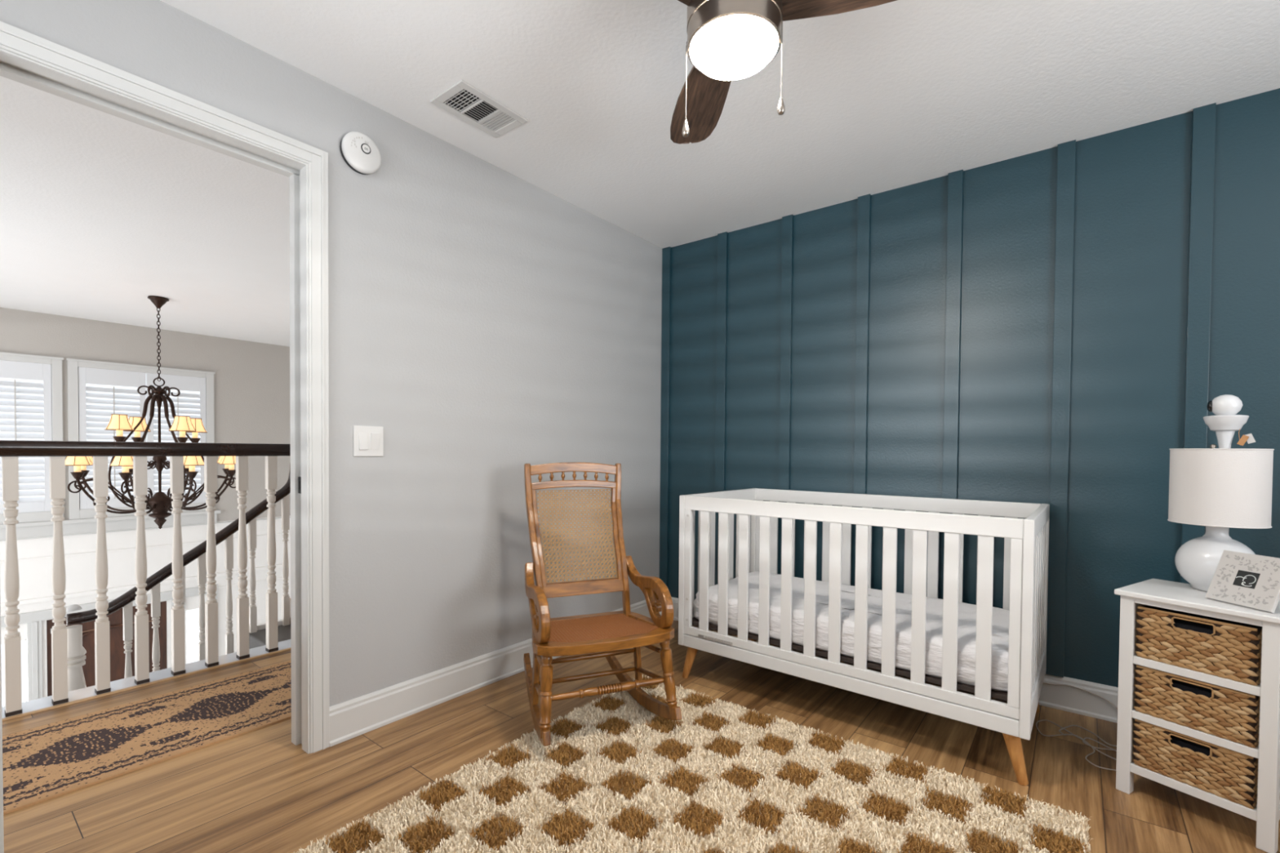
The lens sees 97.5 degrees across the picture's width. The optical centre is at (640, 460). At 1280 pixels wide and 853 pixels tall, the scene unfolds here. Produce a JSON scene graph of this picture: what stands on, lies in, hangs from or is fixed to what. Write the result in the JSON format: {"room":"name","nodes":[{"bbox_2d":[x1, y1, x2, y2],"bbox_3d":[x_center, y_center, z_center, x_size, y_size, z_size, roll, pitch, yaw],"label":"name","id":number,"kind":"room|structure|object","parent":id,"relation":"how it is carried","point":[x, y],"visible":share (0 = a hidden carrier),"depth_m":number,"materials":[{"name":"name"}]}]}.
{"room":"bedroom","nodes":[
{"label":"bedroom","id":0,"kind":"room"},
{"bbox_2d":[0,75,289,346],"bbox_3d":[-3.477,-1.490,4.201,6.070,0.100,6.300,1,1,38],"label":"ceiling","id":1,"kind":"structure","parent":0,"point":[101,213],"depth_m":3.40,"materials":[{"name":"paint"}]},
{"bbox_2d":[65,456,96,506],"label":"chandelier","id":2,"kind":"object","parent":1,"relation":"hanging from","point":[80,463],"depth_m":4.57,"materials":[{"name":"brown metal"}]},
{"bbox_2d":[74,466,80,471],"bbox_3d":[-4.580,0.054,4.568,0.042,0.070,0.040,1,1,38],"label":"candle","id":3,"kind":"object","parent":2,"relation":"on","point":[77,468],"depth_m":4.55,"materials":[{"name":"yellow wax"}]},
{"bbox_2d":[80,465,86,470],"bbox_3d":[-4.854,0.046,4.888,0.042,0.070,0.040,1,1,38],"label":"candle","id":4,"kind":"object","parent":2,"relation":"on","point":[84,467],"depth_m":4.88,"materials":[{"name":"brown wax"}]},
{"bbox_2d":[105,456,136,513],"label":"chandelier","id":5,"kind":"object","parent":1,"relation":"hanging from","point":[126,462],"depth_m":4.65,"materials":[{"name":"brown metal"}]},
{"bbox_2d":[115,430,123,436],"bbox_3d":[-4.423,-0.244,4.768,0.042,0.070,0.040,1,1,38],"label":"candle","id":6,"kind":"object","parent":5,"relation":"on","point":[118,433],"depth_m":4.76,"materials":[{"name":"yellow wax"}]},
{"bbox_2d":[121,466,128,472],"bbox_3d":[-4.160,0.058,4.535,0.042,0.070,0.040,1,1,38],"label":"candle","id":7,"kind":"object","parent":5,"relation":"on","point":[124,468],"depth_m":4.52,"materials":[{"name":"yellow wax"}]},
{"bbox_2d":[133,431,140,437],"bbox_3d":[-4.613,-0.253,5.147,0.042,0.070,0.040,1,1,38],"label":"candle","id":8,"kind":"object","parent":5,"relation":"on","point":[136,433],"depth_m":5.13,"materials":[{"name":"yellow wax"}]},
{"bbox_2d":[104,295,207,442],"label":"chandelier","id":9,"kind":"object","parent":1,"relation":"hanging from","point":[120,423],"depth_m":5.00,"materials":[{"name":"brown metal"}]},
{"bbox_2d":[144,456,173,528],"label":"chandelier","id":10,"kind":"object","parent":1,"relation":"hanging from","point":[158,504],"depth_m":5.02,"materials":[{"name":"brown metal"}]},
{"bbox_2d":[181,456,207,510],"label":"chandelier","id":11,"kind":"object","parent":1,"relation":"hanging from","point":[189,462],"depth_m":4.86,"materials":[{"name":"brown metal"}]},
{"bbox_2d":[179,431,185,437],"bbox_3d":[-4.044,-0.244,4.958,0.042,0.070,0.040,1,1,38],"label":"candle","id":12,"kind":"object","parent":11,"relation":"on","point":[182,433],"depth_m":4.94,"materials":[{"name":"yellow wax"}]},
{"bbox_2d":[188,465,195,471],"bbox_3d":[-3.841,0.055,4.809,0.042,0.070,0.040,1,1,38],"label":"candle","id":13,"kind":"object","parent":11,"relation":"on","point":[192,468],"depth_m":4.80,"materials":[{"name":"yellow wax"}]},
{"bbox_2d":[192,432,197,438],"bbox_3d":[-4.234,-0.253,5.337,0.042,0.070,0.040,1,1,38],"label":"candle","id":14,"kind":"object","parent":11,"relation":"on","point":[194,434],"depth_m":5.32,"materials":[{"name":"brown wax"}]},
{"bbox_2d":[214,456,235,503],"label":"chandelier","id":15,"kind":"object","parent":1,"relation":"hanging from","point":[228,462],"depth_m":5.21,"materials":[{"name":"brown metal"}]},
{"bbox_2d":[228,464,234,470],"bbox_3d":[-3.808,0.048,5.229,0.042,0.070,0.040,1,1,38],"label":"candle","id":16,"kind":"object","parent":15,"relation":"on","point":[231,467],"depth_m":5.21,"materials":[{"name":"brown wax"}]},
{"bbox_2d":[0,307,290,701],"bbox_3d":[-5.831,1.100,6.066,0.120,5.190,6.300,1,1,38],"label":"wall","id":17,"kind":"structure","parent":0,"point":[251,380],"depth_m":6.49,"materials":[{"name":"paint"}]},
{"bbox_2d":[2,639,26,702],"bbox_3d":[-6.291,2.642,5.544,0.050,1.720,0.320,1,1,38],"label":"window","id":18,"kind":"structure","parent":17,"relation":"in","point":[25,640],"depth_m":5.64,"materials":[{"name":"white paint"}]},
{"bbox_2d":[0,351,63,524],"bbox_3d":[-6.479,-0.215,5.141,0.145,1.665,1.680,1,1,38],"label":"window","id":19,"kind":"structure","parent":17,"relation":"in","point":[12,366],"depth_m":5.60,"materials":[{"name":"white paint"}]},
{"bbox_2d":[46,600,166,696],"bbox_3d":[-5.798,2.654,6.142,0.094,2.080,0.960,1,1,38],"label":"door","id":20,"kind":"structure","parent":17,"relation":"in","point":[117,656],"depth_m":6.14,"materials":[{"name":"brown wood"}]},
{"bbox_2d":[0,583,217,701],"bbox_3d":[-5.767,2.601,6.066,0.035,2.190,1.990,1,1,38],"label":"trim","id":21,"kind":"structure","parent":17,"relation":"attached to","point":[33,620],"depth_m":5.64,"materials":[{"name":"white paint"}]},
{"bbox_2d":[66,358,215,519],"bbox_3d":[-5.564,-0.230,6.316,0.145,1.665,1.260,1,1,38],"label":"window","id":22,"kind":"structure","parent":17,"relation":"in","point":[80,372],"depth_m":6.14,"materials":[{"name":"white paint"}]},
{"bbox_2d":[0,510,290,541],"bbox_3d":[-5.438,0.684,6.420,0.050,0.165,5.250,1,1,38],"label":"trim","id":23,"kind":"structure","parent":17,"relation":"attached to","point":[24,531],"depth_m":5.96,"materials":[{"name":"white paint"}]},
{"bbox_2d":[0,532,290,607],"bbox_3d":[-5.771,1.267,6.021,0.035,0.600,6.300,1,1,38],"label":"trim","id":24,"kind":"structure","parent":17,"relation":"attached to","point":[262,568],"depth_m":6.12,"materials":[{"name":"beige paint"}]},
{"bbox_2d":[0,0,662,706],"bbox_3d":[-1.072,-0.214,2.281,0.130,2.540,3.800,1,1,38],"label":"wall","id":25,"kind":"structure","parent":0,"point":[492,324],"depth_m":2.45,"materials":[{"name":"grey paint"}]},
{"bbox_2d":[3,76,285,176],"bbox_3d":[-1.535,-0.029,1.814,0.021,2.180,0.869,1,1,38],"label":"trim","id":26,"kind":"structure","parent":25,"relation":"attached to","point":[3,77],"depth_m":1.75,"materials":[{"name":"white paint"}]},
{"bbox_2d":[0,52,306,752],"bbox_3d":[-1.476,-0.002,1.768,0.130,2.130,0.769,1,1,38],"label":"trim","id":27,"kind":"structure","parent":25,"relation":"attached to","point":[11,68],"depth_m":2.03,"materials":[{"name":"white paint"}]},
{"bbox_2d":[0,21,329,852],"bbox_3d":[-1.416,-0.026,1.722,0.021,2.180,0.869,1,1,38],"label":"trim","id":28,"kind":"structure","parent":25,"relation":"attached to","point":[15,42],"depth_m":2.01,"materials":[{"name":"white paint"}]},
{"bbox_2d":[339,131,381,174],"bbox_3d":[-1.058,-1.169,2.132,0.040,0.146,0.146,1,1,38],"label":"smoke detector","id":29,"kind":"object","parent":25,"relation":"attached to","point":[359,152],"visible":1,"depth_m":2.11,"materials":[{"name":"white paint"}]},
{"bbox_2d":[353,425,383,456],"bbox_3d":[-1.057,-0.077,2.188,0.012,0.118,0.117,1,1,38],"label":"light switch","id":30,"kind":"object","parent":25,"relation":"attached to","point":[368,441],"visible":1,"depth_m":2.19,"materials":[{"name":"white plastic"}]},
{"bbox_2d":[328,600,661,746],"bbox_3d":[-0.506,0.978,2.920,0.021,0.142,2.120,1,1,38],"label":"baseboard","id":31,"kind":"structure","parent":25,"relation":"attached to","point":[356,717],"depth_m":2.39,"materials":[{"name":"white paint"}]},
{"bbox_2d":[2,598,1279,852],"bbox_3d":[-0.157,1.226,1.651,6.860,0.300,6.300,1,1,38],"label":"floor","id":32,"kind":"structure","parent":0,"point":[256,791],"depth_m":1.95,"materials":[{"name":"brown wood"}]},
{"bbox_2d":[1,639,290,718],"bbox_3d":[-2.854,1.195,2.039,0.150,0.304,3.600,1,1,38],"label":"trim","id":33,"kind":"structure","parent":32,"relation":"attached to","point":[37,704],"depth_m":2.65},
{"bbox_2d":[1,456,22,717],"bbox_3d":[-2.576,0.511,2.300,0.046,1.058,0.046,1,1,38],"label":"baluster","id":34,"kind":"object","parent":33,"relation":"on","point":[10,464],"visible":1,"depth_m":2.29,"materials":[{"name":"paint"}]},
{"bbox_2d":[0,440,290,456],"bbox_3d":[-2.761,-0.048,2.045,0.064,0.066,3.550,1,1,38],"label":"handrail","id":35,"kind":"object","parent":34,"relation":"on","point":[7,447],"visible":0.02,"depth_m":2.57,"materials":[{"name":"brown wood"}]},
{"bbox_2d":[48,456,68,705],"bbox_3d":[-2.493,0.509,2.406,0.046,1.058,0.046,1,1,38],"label":"baluster","id":36,"kind":"object","parent":33,"relation":"on","point":[56,464],"visible":1,"depth_m":2.39,"materials":[{"name":"paint"}]},
{"bbox_2d":[93,456,111,694],"bbox_3d":[-2.411,0.508,2.512,0.046,1.058,0.046,1,1,38],"label":"baluster","id":37,"kind":"object","parent":33,"relation":"on","point":[100,473],"visible":0.99,"depth_m":2.50,"materials":[{"name":"paint"}]},
{"bbox_2d":[133,456,149,684],"bbox_3d":[-2.328,0.507,2.618,0.046,1.058,0.046,1,1,38],"label":"baluster","id":38,"kind":"object","parent":33,"relation":"on","point":[140,463],"visible":1,"depth_m":2.60,"materials":[{"name":"paint"}]},
{"bbox_2d":[169,456,185,675],"bbox_3d":[-2.246,0.505,2.724,0.046,1.058,0.046,1,1,38],"label":"baluster","id":39,"kind":"object","parent":33,"relation":"on","point":[176,463],"visible":1,"depth_m":2.71,"materials":[{"name":"paint"}]},
{"bbox_2d":[204,456,218,667],"bbox_3d":[-2.163,0.504,2.830,0.046,1.058,0.046,1,1,38],"label":"baluster","id":40,"kind":"object","parent":33,"relation":"on","point":[211,654],"visible":0.99,"depth_m":2.82,"materials":[{"name":"paint"}]},
{"bbox_2d":[235,456,249,659],"bbox_3d":[-2.081,0.503,2.936,0.046,1.058,0.046,1,1,38],"label":"baluster","id":41,"kind":"object","parent":33,"relation":"on","point":[242,462],"visible":1,"depth_m":2.92,"materials":[{"name":"paint"}]},
{"bbox_2d":[265,456,278,652],"bbox_3d":[-1.998,0.501,3.042,0.046,1.058,0.046,1,1,38],"label":"baluster","id":42,"kind":"object","parent":33,"relation":"on","point":[271,462],"visible":1,"depth_m":3.03,"materials":[{"name":"paint"}]},
{"bbox_2d":[2,647,290,721],"bbox_3d":[-1.956,1.182,3.051,0.024,0.306,6.300,1,1,38],"label":"trim","id":43,"kind":"structure","parent":32,"relation":"attached to","point":[289,648],"depth_m":2.58,"materials":[{"name":"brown wood"}]},
{"bbox_2d":[2,660,291,814],"bbox_3d":[-2.097,1.050,1.986,0.668,0.008,2.658,1,1,38],"label":"runner rug","id":44,"kind":"object","parent":32,"relation":"on","point":[44,762],"visible":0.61,"depth_m":2.15,"materials":[{"name":"beige carpet"}]},
{"bbox_2d":[248,623,290,648],"bbox_3d":[-2.861,1.621,2.886,1.010,0.838,2.320,1,1,38],"label":"staircase","id":45,"kind":"structure","parent":32,"relation":"attached to","point":[258,638],"depth_m":3.82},
{"bbox_2d":[66,604,86,691],"bbox_3d":[-3.226,1.349,3.199,0.110,1.065,0.110,1,1,38],"label":"newel post","id":46,"kind":"object","parent":45,"relation":"on","point":[76,651],"visible":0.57,"depth_m":3.17,"materials":[{"name":"paint"}]},
{"bbox_2d":[66,461,290,625],"bbox_3d":[-2.859,0.439,3.644,0.066,0.972,1.224,1,1,38],"label":"stair handrail","id":47,"kind":"object","parent":46,"relation":"on","point":[115,605],"visible":0.62,"depth_m":3.52,"materials":[{"name":"brown wood"}]},
{"bbox_2d":[122,601,133,678],"bbox_3d":[-3.083,1.275,3.380,0.038,0.865,0.038,1,1,38],"label":"baluster","id":48,"kind":"object","parent":45,"relation":"on","point":[127,611],"visible":0.38,"depth_m":3.37,"materials":[{"name":"paint"}]},
{"bbox_2d":[151,582,160,671],"bbox_3d":[-3.003,1.143,3.480,0.038,0.782,0.038,1,1,38],"label":"baluster","id":49,"kind":"object","parent":45,"relation":"on","point":[155,591],"visible":0.72,"depth_m":3.47,"materials":[{"name":"paint"}]},
{"bbox_2d":[181,565,185,608],"bbox_3d":[-2.926,1.100,3.577,0.038,0.866,0.038,1,1,38],"label":"baluster","id":50,"kind":"object","parent":45,"relation":"on","point":[183,583],"visible":0.02,"depth_m":3.57,"materials":[{"name":"paint"}]},
{"bbox_2d":[197,552,206,661],"bbox_3d":[-2.858,0.976,3.661,0.038,0.767,0.038,1,1,38],"label":"baluster","id":51,"kind":"object","parent":45,"relation":"on","point":[202,568],"visible":0.89,"depth_m":3.65,"materials":[{"name":"paint"}]},
{"bbox_2d":[224,533,234,654],"bbox_3d":[-2.766,0.923,3.778,0.038,0.870,0.038,1,1,38],"label":"baluster","id":52,"kind":"object","parent":45,"relation":"on","point":[228,542],"visible":1,"depth_m":3.77,"materials":[{"name":"paint"}]},
{"bbox_2d":[248,517,257,633],"bbox_3d":[-2.682,0.786,3.882,0.038,0.798,0.038,1,1,38],"label":"baluster","id":53,"kind":"object","parent":45,"relation":"on","point":[252,524],"visible":1,"depth_m":3.87,"materials":[{"name":"paint"}]},
{"bbox_2d":[257,619,281,630],"bbox_3d":[-2.453,1.647,4.267,0.040,1.240,5.000,1,1,38],"label":"trim","id":54,"kind":"structure","parent":45,"relation":"attached to","point":[260,626],"depth_m":3.96,"materials":[{"name":"beige paint"}]},
{"bbox_2d":[266,506,275,537],"bbox_3d":[-2.610,0.742,3.972,0.038,0.883,0.038,1,1,38],"label":"baluster","id":55,"kind":"object","parent":45,"relation":"on","point":[274,507],"visible":0.02,"depth_m":3.96,"materials":[{"name":"paint"}]},
{"bbox_2d":[281,494,289,626],"bbox_3d":[-2.555,0.712,4.043,0.038,0.942,0.038,1,1,38],"label":"baluster","id":56,"kind":"object","parent":45,"relation":"on","point":[285,501],"visible":1,"depth_m":4.03,"materials":[{"name":"paint"}]},
{"bbox_2d":[293,675,1093,852],"bbox_3d":[0.038,1.065,1.369,1.694,0.037,2.092,1,1,38],"label":"shag rug","id":57,"kind":"object","parent":32,"relation":"on","point":[615,775],"visible":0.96,"depth_m":1.73,"materials":[{"name":"beige carpet"}]},
{"bbox_2d":[523,462,681,746],"bbox_3d":[-0.217,0.522,2.346,0.554,1.023,0.712,0,1,-22],"label":"rocking chair","id":58,"kind":"object","parent":57,"relation":"on","point":[547,632],"visible":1,"depth_m":2.35,"materials":[{"name":"brown wood"}]},
{"bbox_2d":[678,488,1049,785],"bbox_3d":[0.966,0.623,2.563,1.406,0.896,0.758,1,1,39],"label":"crib","id":59,"kind":"object","parent":32,"relation":"on","point":[1026,540],"visible":0.88,"depth_m":2.24,"materials":[{"name":"white paint"}]},
{"bbox_2d":[693,571,1008,691],"bbox_3d":[0.968,0.705,2.564,1.345,0.147,0.692,1,1,39],"label":"mattress","id":60,"kind":"object","parent":59,"relation":"on","point":[966,627],"visible":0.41,"depth_m":2.31,"materials":[{"name":"white fabric"}]},
{"bbox_2d":[1035,719,1116,770],"bbox_3d":[1.657,1.076,2.140,0.132,0.008,0.369,0,1,-8],"label":"power cord","id":61,"kind":"object","parent":32,"relation":"on","point":[1070,734],"visible":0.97,"depth_m":2.18,"materials":[{"name":"white plastic"}]},
{"bbox_2d":[1042,682,1117,709],"bbox_3d":[1.874,1.019,2.364,0.343,0.114,0.029,1,1,38],"label":"power cord","id":62,"kind":"object","parent":32,"relation":"on","point":[1111,703],"visible":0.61,"depth_m":2.38,"materials":[{"name":"white plastic"}]},
{"bbox_2d":[1058,724,1116,746],"bbox_3d":[1.735,1.076,2.189,0.138,0.008,0.176,0,1,-15],"label":"power cord","id":63,"kind":"object","parent":32,"relation":"on","point":[1060,730],"visible":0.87,"depth_m":2.23,"materials":[{"name":"white plastic"}]},
{"bbox_2d":[1082,737,1116,751],"bbox_3d":[1.736,1.077,2.116,0.063,0.008,0.123,0,1,-21],"label":"power cord","id":64,"kind":"object","parent":32,"relation":"on","point":[1085,737],"visible":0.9,"depth_m":2.12,"materials":[{"name":"white plastic"}]},
{"bbox_2d":[1114,578,1279,852],"bbox_3d":[1.798,0.758,1.779,0.328,0.664,0.381,0,1,-31],"label":"nightstand","id":65,"kind":"object","parent":32,"relation":"on","point":[1171,595],"visible":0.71,"depth_m":1.68,"materials":[{"name":"white paint"}]},
{"bbox_2d":[1133,718,1258,808],"bbox_3d":[1.786,0.913,1.777,0.271,0.152,0.274,0,1,-31],"label":"basket","id":66,"kind":"object","parent":65,"relation":"on","point":[1230,775],"visible":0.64,"depth_m":1.70,"materials":[{"name":"wicker"}]},
{"bbox_2d":[1133,664,1260,747],"bbox_3d":[1.787,0.738,1.774,0.271,0.152,0.274,0,1,-31],"label":"basket","id":67,"kind":"object","parent":65,"relation":"in","point":[1221,712],"visible":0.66,"depth_m":1.69,"materials":[{"name":"wicker"}]},
{"bbox_2d":[1135,604,1262,685],"bbox_3d":[1.789,0.554,1.770,0.271,0.164,0.274,0,1,-31],"label":"basket","id":68,"kind":"object","parent":65,"relation":"in","point":[1220,647],"visible":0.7,"depth_m":1.69,"materials":[{"name":"wicker"}]},
{"bbox_2d":[1167,444,1274,591],"bbox_3d":[1.886,0.185,1.834,0.238,0.480,0.238,1,1,38],"label":"table lamp","id":69,"kind":"object","parent":65,"relation":"on","point":[1220,490],"visible":0.88,"depth_m":1.77,"materials":[{"name":"white ceramic"}]},
{"bbox_2d":[1203,394,1255,448],"bbox_3d":[1.897,-0.122,1.819,0.104,0.186,0.104,1,1,11],"label":"monitor","id":70,"kind":"object","parent":69,"relation":"on","point":[1226,422],"visible":0.99,"depth_m":1.80,"materials":[{"name":"white plastic"}]},
{"bbox_2d":[1205,550,1279,613],"bbox_3d":[1.798,0.352,1.661,0.076,0.149,0.163,0,1,-9],"label":"photo frame","id":71,"kind":"object","parent":65,"relation":"on","point":[1249,580],"visible":1,"depth_m":1.66,"materials":[{"name":"paper"}]},
{"bbox_2d":[1232,569,1260,588],"bbox_3d":[1.792,0.350,1.659,0.021,0.044,0.052,0,1,-9],"label":"picture","id":72,"kind":"object","parent":71,"relation":"attached to","point":[1242,579],"depth_m":1.66},
{"bbox_2d":[160,0,1279,248],"bbox_3d":[0.725,-1.392,0.867,4.400,0.100,3.800,1,1,38],"label":"ceiling","id":73,"kind":"structure","parent":0,"point":[897,94],"depth_m":2.02,"materials":[{"name":"paint"}]},
{"bbox_2d":[430,80,528,137],"bbox_3d":[-0.629,-1.374,2.206,0.205,0.009,0.310,1,1,38],"label":"ceiling vent","id":74,"kind":"object","parent":73,"relation":"in","point":[462,100],"visible":1,"depth_m":2.19,"materials":[{"name":"white metal"}]},
{"bbox_2d":[670,0,897,144],"bbox_3d":[0.252,-1.091,1.323,1.014,0.528,1.021,1,1,38],"label":"ceiling fan","id":75,"kind":"object","parent":73,"relation":"hanging from","point":[728,40],"visible":1,"depth_m":1.38,"materials":[{"name":"silver metal"}]},
{"bbox_2d":[668,88,1279,687],"bbox_3d":[1.907,-0.192,2.446,4.630,2.540,0.120,1,1,38],"label":"wall","id":76,"kind":"structure","parent":0,"point":[1132,193],"depth_m":2.52,"materials":[{"name":"teal paint"}]},
{"bbox_2d":[659,246,671,588],"bbox_3d":[0.165,-0.252,3.712,0.061,2.298,0.020,1,1,38],"label":"trim","id":77,"kind":"structure","parent":76,"relation":"attached to","point":[666,252],"depth_m":3.70,"materials":[{"name":"teal paint"}]},
{"bbox_2d":[714,231,728,585],"bbox_3d":[0.496,-0.244,3.455,0.062,2.298,0.020,1,1,38],"label":"trim","id":78,"kind":"structure","parent":76,"relation":"attached to","point":[722,238],"depth_m":3.44,"materials":[{"name":"teal paint"}]},
{"bbox_2d":[777,214,793,574],"bbox_3d":[0.826,-0.237,3.198,0.062,2.298,0.020,1,1,38],"label":"trim","id":79,"kind":"structure","parent":76,"relation":"attached to","point":[787,255],"depth_m":3.18,"materials":[{"name":"teal paint"}]},
{"bbox_2d":[852,194,871,586],"bbox_3d":[1.157,-0.229,2.941,0.062,2.298,0.020,1,1,38],"label":"trim","id":80,"kind":"structure","parent":76,"relation":"attached to","point":[864,217],"depth_m":2.92,"materials":[{"name":"teal paint"}]},
{"bbox_2d":[661,596,1118,723],"bbox_3d":[1.866,1.007,2.404,4.400,0.142,0.021,1,1,38],"label":"baseboard","id":81,"kind":"structure","parent":76,"relation":"attached to","point":[1065,698],"depth_m":2.40,"materials":[{"name":"white paint"}]},
{"bbox_2d":[940,169,963,599],"bbox_3d":[1.487,-0.221,2.684,0.062,2.298,0.020,1,1,38],"label":"trim","id":82,"kind":"structure","parent":76,"relation":"attached to","point":[955,179],"depth_m":2.67,"materials":[{"name":"teal paint"}]},
{"bbox_2d":[1045,139,1075,677],"bbox_3d":[1.818,-0.214,2.427,0.062,2.298,0.020,1,1,38],"label":"trim","id":83,"kind":"structure","parent":76,"relation":"attached to","point":[1066,152],"depth_m":2.42,"materials":[{"name":"teal paint"}]},
{"bbox_2d":[1179,102,1216,584],"bbox_3d":[2.148,-0.206,2.169,0.062,2.298,0.020,1,1,38],"label":"trim","id":84,"kind":"structure","parent":76,"relation":"attached to","point":[1203,122],"depth_m":2.15,"materials":[{"name":"teal paint"}]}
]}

